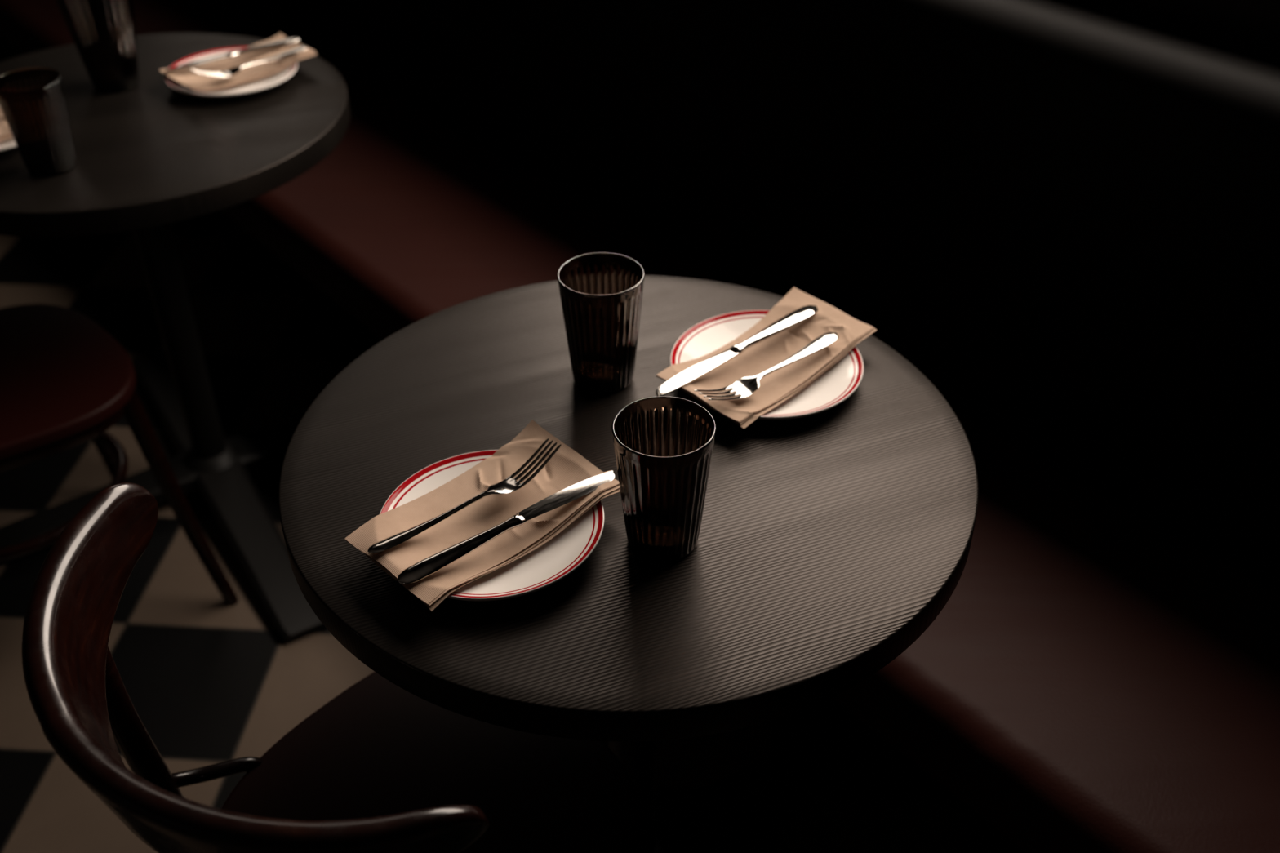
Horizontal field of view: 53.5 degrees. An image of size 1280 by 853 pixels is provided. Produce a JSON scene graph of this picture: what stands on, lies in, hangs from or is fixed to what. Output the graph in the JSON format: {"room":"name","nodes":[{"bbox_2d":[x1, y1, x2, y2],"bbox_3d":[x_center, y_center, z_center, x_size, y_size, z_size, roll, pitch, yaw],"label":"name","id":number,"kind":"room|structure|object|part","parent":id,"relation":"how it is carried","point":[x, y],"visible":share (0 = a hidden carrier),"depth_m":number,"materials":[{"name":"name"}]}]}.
{"room":"restaurant dining room","nodes":[
{"label":"restaurant dining room","id":0,"kind":"room"},
{"bbox_2d":[0,35,1026,852],"bbox_3d":[-1.680,0.804,1.596,4.645,0.100,8.900,-27,44,-31],"label":"floor","id":1,"kind":"structure","parent":0,"point":[210,682],"depth_m":2.12,"materials":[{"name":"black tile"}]},
{"bbox_2d":[0,303,239,606],"bbox_3d":[-1.022,-0.013,1.935,0.504,0.800,0.526,-29,46,-33],"label":"bentwood chair","id":2,"kind":"object","parent":1,"relation":"on","point":[65,381],"visible":0.92,"depth_m":1.94,"materials":[{"name":"brown wood"}]},
{"bbox_3d":[-0.997,-0.037,1.935,0.381,0.028,0.368,-29,46,-33],"label":"seat frame","id":3,"kind":"part","parent":2,"relation":"part of","materials":[{"name":"brown wood"}]},
{"bbox_3d":[-0.997,-0.058,1.920,0.410,0.026,0.396,-29,46,-33],"label":"seat","id":4,"kind":"part","parent":2,"relation":"part of","materials":[{"name":"red wood"}]},
{"bbox_3d":[-0.982,-0.023,2.261,0.033,0.427,0.107,-3,37,-4],"label":"leg","id":5,"kind":"part","parent":2,"relation":"part of","materials":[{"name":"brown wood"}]},
{"bbox_3d":[-0.743,0.129,2.056,0.107,0.427,0.033,5,37,7],"label":"leg","id":6,"kind":"part","parent":2,"relation":"part of","materials":[{"name":"brown wood"}]},
{"bbox_2d":[0,32,350,644],"bbox_3d":[-0.815,-0.198,2.224,0.744,0.750,0.744,8,37,10],"label":"round table","id":7,"kind":"object","parent":1,"relation":"on","point":[152,155],"visible":0.8,"depth_m":2.04,"materials":[{"name":"black wood"}]},
{"bbox_2d":[0,137,17,151],"bbox_3d":[-0.994,-0.439,1.904,0.210,0.021,0.210,0,37,0],"label":"dinner plate","id":8,"kind":"object","parent":7,"relation":"on","point":[8,144],"visible":0.12,"depth_m":1.88,"materials":[{"name":"beige ceramic"}]},
{"bbox_2d":[0,107,13,141],"bbox_3d":[-0.990,-0.448,1.895,0.224,0.028,0.122,-30,46,-34],"label":"paper napkin","id":9,"kind":"object","parent":8,"relation":"on","point":[5,132],"visible":0.12,"depth_m":1.90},
{"bbox_2d":[0,66,75,177],"bbox_3d":[-0.848,-0.426,1.793,0.091,0.132,0.091,19,41,24],"label":"drinking glass","id":10,"kind":"object","parent":7,"relation":"on","point":[33,107],"visible":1,"depth_m":1.77,"materials":[{"name":"brown"}]},
{"bbox_2d":[56,0,139,93],"bbox_3d":[-0.857,-0.653,2.010,0.136,0.235,0.136,30,46,34],"label":"drinking glass","id":11,"kind":"object","parent":7,"relation":"on","point":[103,32],"visible":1,"depth_m":2.00,"materials":[{"name":"brown glass"}]},
{"bbox_2d":[164,46,297,96],"bbox_3d":[-0.669,-0.577,2.087,0.210,0.021,0.210,0,37,0],"label":"dinner plate","id":12,"kind":"object","parent":7,"relation":"on","point":[272,80],"visible":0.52,"depth_m":2.06,"materials":[{"name":"beige ceramic"}]},
{"bbox_2d":[159,32,316,91],"bbox_3d":[-0.661,-0.596,2.092,0.226,0.025,0.120,-29,45,-33],"label":"paper napkin","id":13,"kind":"object","parent":12,"relation":"on","point":[193,81],"visible":0.84,"depth_m":2.09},
{"bbox_2d":[164,36,300,74],"bbox_3d":[-0.672,-0.616,2.101,0.238,0.009,0.021,-25,43,-29],"label":"table knife","id":14,"kind":"object","parent":13,"relation":"on","point":[286,41],"visible":1,"depth_m":2.10,"materials":[{"name":"silver metal"}]},
{"bbox_3d":[-0.724,-0.592,2.072,0.110,0.006,0.019,-25,43,-29],"label":"blade","id":15,"kind":"part","parent":14,"relation":"part of","materials":[{"name":"silver metal"}]},
{"bbox_3d":[-0.629,-0.636,2.127,0.130,0.009,0.021,-25,43,-29],"label":"handle","id":16,"kind":"part","parent":14,"relation":"part of","materials":[{"name":"silver metal"}]},
{"bbox_2d":[189,45,306,77],"bbox_3d":[-0.631,-0.597,2.063,0.027,0.024,0.208,30,47,34],"label":"fork","id":17,"kind":"object","parent":13,"relation":"on","point":[233,70],"visible":1,"depth_m":2.06,"materials":[{"name":"silver metal"}]},
{"bbox_2d":[22,482,649,852],"bbox_3d":[-0.252,0.447,1.314,0.504,0.800,0.527,-27,44,-31],"label":"bentwood chair","id":18,"kind":"object","parent":1,"relation":"on","point":[380,766],"visible":0.9,"depth_m":1.26,"materials":[{"name":"brown wood"}]},
{"bbox_3d":[-0.502,0.472,1.347,0.089,0.720,0.038,-16,39,-20],"label":"leg","id":19,"kind":"part","parent":18,"relation":"part of","materials":[{"name":"brown wood"}]},
{"bbox_3d":[-0.226,0.403,1.298,0.410,0.026,0.396,-27,44,-31],"label":"seat","id":20,"kind":"part","parent":18,"relation":"part of","materials":[{"name":"red wood"}]},
{"bbox_3d":[0.028,0.597,1.423,0.107,0.427,0.033,7,37,10],"label":"leg","id":21,"kind":"part","parent":18,"relation":"part of","materials":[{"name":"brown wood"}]},
{"bbox_2d":[278,275,978,852],"bbox_3d":[-0.010,0.321,1.523,0.744,0.750,0.744,7,37,10],"label":"round table","id":22,"kind":"object","parent":1,"relation":"on","point":[830,541],"visible":0.76,"depth_m":1.21,"materials":[{"name":"black wood"}]},
{"bbox_2d":[379,449,604,601],"bbox_3d":[-0.138,0.094,1.183,0.210,0.021,0.210,0,37,0],"label":"dinner plate","id":23,"kind":"object","parent":22,"relation":"on","point":[561,556],"visible":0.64,"depth_m":1.16,"materials":[{"name":"beige ceramic"}]},
{"bbox_2d":[345,419,620,611],"bbox_3d":[-0.142,0.080,1.178,0.228,0.030,0.134,-31,46,-34],"label":"paper napkin","id":24,"kind":"object","parent":23,"relation":"on","point":[566,468],"visible":0.86,"depth_m":1.18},
{"bbox_2d":[367,438,560,552],"bbox_3d":[-0.158,0.065,1.170,0.208,0.027,0.027,-28,45,-32],"label":"fork","id":25,"kind":"object","parent":24,"relation":"on","point":[510,484],"visible":1,"depth_m":1.19,"materials":[{"name":"silver metal"}]},
{"bbox_3d":[-0.179,0.081,1.163,0.158,0.007,0.027,-26,32,-30],"label":"handle","id":26,"kind":"part","parent":25,"relation":"part of","materials":[{"name":"silver metal"}]},
{"bbox_2d":[397,470,614,584],"bbox_3d":[-0.116,0.088,1.153,0.238,0.009,0.021,-27,44,-30],"label":"table knife","id":27,"kind":"object","parent":24,"relation":"on","point":[432,564],"visible":1,"depth_m":1.14,"materials":[{"name":"silver metal"}]},
{"bbox_3d":[-0.158,0.109,1.126,0.130,0.009,0.020,-27,44,-30],"label":"handle","id":28,"kind":"part","parent":27,"relation":"part of","materials":[{"name":"silver metal"}]},
{"bbox_3d":[-0.066,0.065,1.186,0.110,0.005,0.018,-25,43,-29],"label":"blade","id":29,"kind":"part","parent":27,"relation":"part of","materials":[{"name":"silver metal"}]},
{"bbox_2d":[556,252,644,394],"bbox_3d":[-0.040,-0.106,1.358,0.091,0.132,0.091,-26,44,-30],"label":"drinking glass","id":30,"kind":"object","parent":22,"relation":"on","point":[601,293],"visible":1,"depth_m":1.34,"materials":[{"name":"brown"}]},
{"bbox_2d":[611,395,715,562],"bbox_3d":[0.021,0.052,1.145,0.091,0.132,0.091,-8,37,-10],"label":"drinking glass","id":31,"kind":"object","parent":22,"relation":"on","point":[664,445],"visible":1,"depth_m":1.13,"materials":[{"name":"brown"}]},
{"bbox_2d":[670,310,863,420],"bbox_3d":[0.138,-0.064,1.393,0.210,0.021,0.210,0,37,0],"label":"dinner plate","id":32,"kind":"object","parent":22,"relation":"on","point":[838,382],"visible":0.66,"depth_m":1.39,"materials":[{"name":"beige ceramic"}]},
{"bbox_2d":[656,286,876,429],"bbox_3d":[0.143,-0.077,1.390,0.121,0.026,0.238,29,46,33],"label":"paper napkin","id":33,"kind":"object","parent":32,"relation":"on","point":[776,387],"visible":0.73,"depth_m":1.39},
{"bbox_2d":[655,305,817,396],"bbox_3d":[0.109,-0.086,1.384,0.250,0.010,0.022,-29,46,-33],"label":"table knife","id":34,"kind":"object","parent":33,"relation":"on","point":[801,314],"visible":0.99,"depth_m":1.38,"materials":[{"name":"silver metal"}]},
{"bbox_3d":[0.059,-0.057,1.349,0.116,0.006,0.020,-29,46,-33],"label":"blade","id":35,"kind":"part","parent":34,"relation":"part of","materials":[{"name":"silver metal"}]},
{"bbox_3d":[0.151,-0.109,1.414,0.136,0.010,0.022,-29,46,-33],"label":"handle","id":36,"kind":"part","parent":34,"relation":"part of","materials":[{"name":"silver metal"}]},
{"bbox_2d":[694,332,838,400],"bbox_3d":[0.140,-0.067,1.346,0.208,0.024,0.027,-29,46,-32],"label":"fork","id":37,"kind":"object","parent":33,"relation":"on","point":[744,387],"visible":1,"depth_m":1.34,"materials":[{"name":"silver metal"}]},
{"bbox_2d":[0,0,1279,852],"bbox_3d":[-0.524,-0.588,2.507,0.550,1.035,6.500,-27,44,-31],"label":"bench","id":38,"kind":"object","parent":1,"relation":"on","point":[1064,215],"visible":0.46,"depth_m":1.65,"materials":[{"name":"leather"}]},
{"bbox_3d":[-0.347,-0.816,2.524,0.085,0.690,6.500,-27,44,-31],"label":"backrest","id":39,"kind":"part","parent":38,"relation":"part of","materials":[{"name":"black leather"}]},
{"bbox_2d":[1061,0,1279,64],"bbox_3d":[0.030,-1.266,1.854,0.140,2.900,8.600,-27,44,-31],"label":"wall","id":40,"kind":"structure","parent":0,"point":[1251,28],"depth_m":1.42,"materials":[{"name":"black paint"}]}
]}

